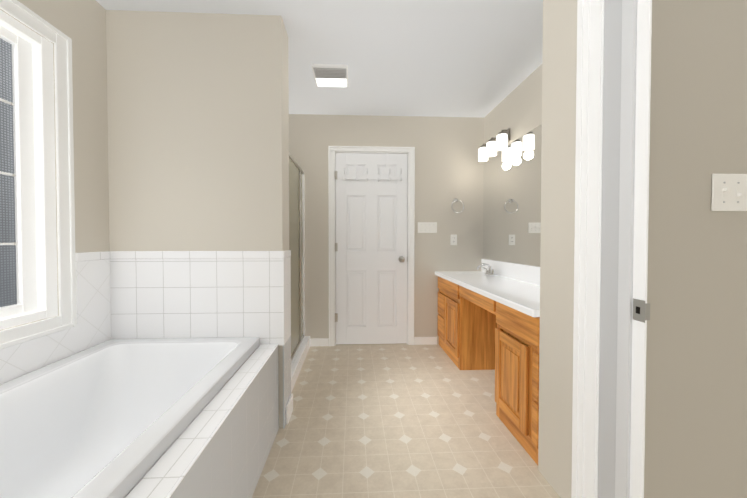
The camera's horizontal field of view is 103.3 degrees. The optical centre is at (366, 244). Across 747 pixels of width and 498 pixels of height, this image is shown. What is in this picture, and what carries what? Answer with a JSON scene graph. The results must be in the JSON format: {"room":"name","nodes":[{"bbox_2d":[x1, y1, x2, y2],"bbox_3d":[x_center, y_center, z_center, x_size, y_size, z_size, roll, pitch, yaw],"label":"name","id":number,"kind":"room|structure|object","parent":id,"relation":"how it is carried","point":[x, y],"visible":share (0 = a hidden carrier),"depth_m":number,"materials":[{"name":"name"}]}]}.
{"room":"bathroom","nodes":[
{"label":"bathroom","id":0,"kind":"room"},
{"bbox_2d":[0,0,109,330],"bbox_3d":[-1.503,-0.109,0.951,0.100,2.440,4.240,0,1,-2],"label":"wall","id":1,"kind":"structure","parent":0,"point":[81,24],"depth_m":1.57,"materials":[{"name":"beige paint"}]},
{"bbox_2d":[0,0,76,348],"bbox_3d":[-1.479,-0.294,0.815,0.107,1.425,1.312,0,1,-2],"label":"window","id":2,"kind":"structure","parent":1,"relation":"in","point":[29,239],"depth_m":1.34,"materials":[{"name":"white paint"}]},
{"bbox_2d":[0,251,111,383],"bbox_3d":[-1.439,0.333,0.780,0.012,0.562,1.875,0,1,-2],"label":"tile wainscot","id":3,"kind":"structure","parent":1,"relation":"attached to","point":[93,269],"depth_m":1.52,"materials":[{"name":"white tile"}]},
{"bbox_2d":[106,10,288,427],"bbox_3d":[-0.995,-0.124,1.822,0.990,2.440,0.185,0,1,-2],"label":"wall","id":4,"kind":"structure","parent":0,"point":[198,128],"depth_m":1.72,"materials":[{"name":"beige paint"}]},
{"bbox_2d":[112,250,287,428],"bbox_3d":[-0.971,0.566,1.736,0.971,1.062,0.012,0,1,-2],"label":"tile wainscot","id":5,"kind":"structure","parent":4,"relation":"attached to","point":[161,294],"depth_m":1.73,"materials":[{"name":"white tile"}]},
{"bbox_2d":[289,153,309,391],"bbox_3d":[-0.640,0.166,2.526,0.150,1.835,1.176,0,1,-2],"label":"shower door frame","id":6,"kind":"object","parent":4,"relation":"attached to","point":[300,343],"visible":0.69,"depth_m":2.74,"materials":[{"name":"white metal"}]},
{"bbox_2d":[286,337,436,423],"bbox_3d":[0.086,1.028,2.494,1.413,0.113,1.334,0,1,-2],"label":"baseboard","id":7,"kind":"structure","parent":4,"relation":"attached to","point":[325,342],"depth_m":3.13,"materials":[{"name":"white paint"}]},
{"bbox_2d":[96,0,542,117],"bbox_3d":[0.268,-1.355,1.007,3.645,0.050,4.440,0,1,-2],"label":"ceiling","id":8,"kind":"structure","parent":0,"point":[455,58],"depth_m":2.03,"materials":[{"name":"white paint"}]},
{"bbox_2d":[312,63,347,86],"bbox_3d":[-0.278,-1.336,2.342,0.270,0.033,0.287,0,1,-2],"label":"ceiling vent","id":9,"kind":"object","parent":8,"relation":"in","point":[330,75],"visible":1,"depth_m":2.30,"materials":[{"name":"white paint"}]},
{"bbox_2d":[289,114,483,343],"bbox_3d":[-0.142,-0.148,3.192,3.015,2.440,0.120,0,1,-2],"label":"wall","id":10,"kind":"structure","parent":0,"point":[448,167],"depth_m":3.16,"materials":[{"name":"beige paint"}]},
{"bbox_2d":[335,153,407,343],"bbox_3d":[0.055,0.045,3.130,0.776,2.033,0.107,0,1,-2],"label":"door","id":11,"kind":"structure","parent":10,"relation":"in","point":[371,248],"depth_m":3.15,"materials":[{"name":"white paint"}]},
{"bbox_2d":[328,146,414,345],"bbox_3d":[0.057,0.017,3.184,0.911,2.111,0.119,0,1,-2],"label":"door frame","id":12,"kind":"structure","parent":10,"relation":"attached to","point":[334,150],"depth_m":3.13,"materials":[{"name":"white paint"}]},
{"bbox_2d":[418,222,436,232],"bbox_3d":[0.653,-0.187,3.157,0.194,0.107,0.016,0,1,-2],"label":"light switch","id":13,"kind":"object","parent":10,"relation":"attached to","point":[427,227],"visible":1,"depth_m":3.15,"materials":[{"name":"white plastic"}]},
{"bbox_2d":[450,235,456,244],"bbox_3d":[0.941,-0.056,3.176,0.070,0.114,0.008,0,1,-2],"label":"electrical outlet","id":14,"kind":"object","parent":10,"relation":"attached to","point":[453,239],"visible":1,"depth_m":3.17,"materials":[{"name":"white plastic"}]},
{"bbox_2d":[451,198,463,212],"bbox_3d":[0.971,-0.420,3.147,0.143,0.166,0.054,0,1,-2],"label":"towel ring","id":15,"kind":"object","parent":10,"relation":"attached to","point":[455,200],"visible":0.98,"depth_m":3.14,"materials":[{"name":"silver metal"}]},
{"bbox_2d":[252,343,560,497],"bbox_3d":[0.268,1.134,1.050,3.645,0.050,4.440,0,1,-2],"label":"floor","id":16,"kind":"structure","parent":0,"point":[401,420],"depth_m":1.70,"materials":[{"name":"tile"}]},
{"bbox_2d":[0,337,278,497],"bbox_3d":[-0.956,0.836,0.804,0.958,0.556,1.865,0,1,-2],"label":"bathtub","id":17,"kind":"object","parent":16,"relation":"on","point":[147,418],"visible":1,"depth_m":1.25,"materials":[{"name":"white ceramic"}]},
{"bbox_2d":[436,275,539,464],"bbox_3d":[1.053,0.711,2.326,0.501,0.752,1.742,0,1,-2],"label":"bathroom vanity","id":18,"kind":"object","parent":16,"relation":"on","point":[489,316],"depth_m":1.82,"materials":[{"name":"brown wood"}]},
{"bbox_2d":[435,271,539,318],"bbox_3d":[1.030,0.318,2.318,0.506,0.034,1.742,0,1,-2],"label":"countertop","id":19,"kind":"structure","parent":18,"relation":"on","point":[525,297],"depth_m":2.11,"materials":[{"name":"white stone"}]},
{"bbox_2d":[483,64,541,266],"bbox_3d":[1.355,-0.133,2.324,0.100,2.440,1.746,0,1,-2],"label":"wall","id":20,"kind":"structure","parent":0,"point":[517,111],"depth_m":2.50,"materials":[{"name":"beige paint"}]},
{"bbox_2d":[478,128,509,161],"bbox_3d":[1.201,-0.938,2.729,0.168,0.215,0.455,0,1,-2],"label":"sconce","id":21,"kind":"object","parent":20,"relation":"attached to","point":[493,145],"visible":1,"depth_m":2.69,"materials":[{"name":"white glass"}]},
{"bbox_2d":[483,124,541,265],"bbox_3d":[1.300,-0.370,2.326,0.005,1.055,1.718,0,1,-2],"label":"mirror","id":22,"kind":"object","parent":20,"relation":"attached to","point":[512,203],"visible":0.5,"depth_m":2.56,"materials":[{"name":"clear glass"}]},
{"bbox_2d":[538,0,746,497],"bbox_3d":[1.419,-0.113,1.196,1.130,2.440,0.514,0,1,-2],"label":"wall","id":23,"kind":"structure","parent":0,"point":[696,403],"depth_m":0.93,"materials":[{"name":"beige paint"}]},
{"bbox_2d":[571,0,651,497],"bbox_3d":[0.853,-0.066,1.044,0.026,2.350,0.282,0,1,-2],"label":"door frame","id":24,"kind":"structure","parent":23,"relation":"attached to","point":[612,157],"depth_m":1.03,"materials":[{"name":"white paint"}]},
{"bbox_2d":[711,174,746,210],"bbox_3d":[1.134,-0.164,0.916,0.116,0.116,0.016,0,1,-2],"label":"light switch","id":25,"kind":"object","parent":23,"relation":"attached to","point":[729,192],"visible":1,"depth_m":0.92,"materials":[{"name":"white plastic"}]}
]}

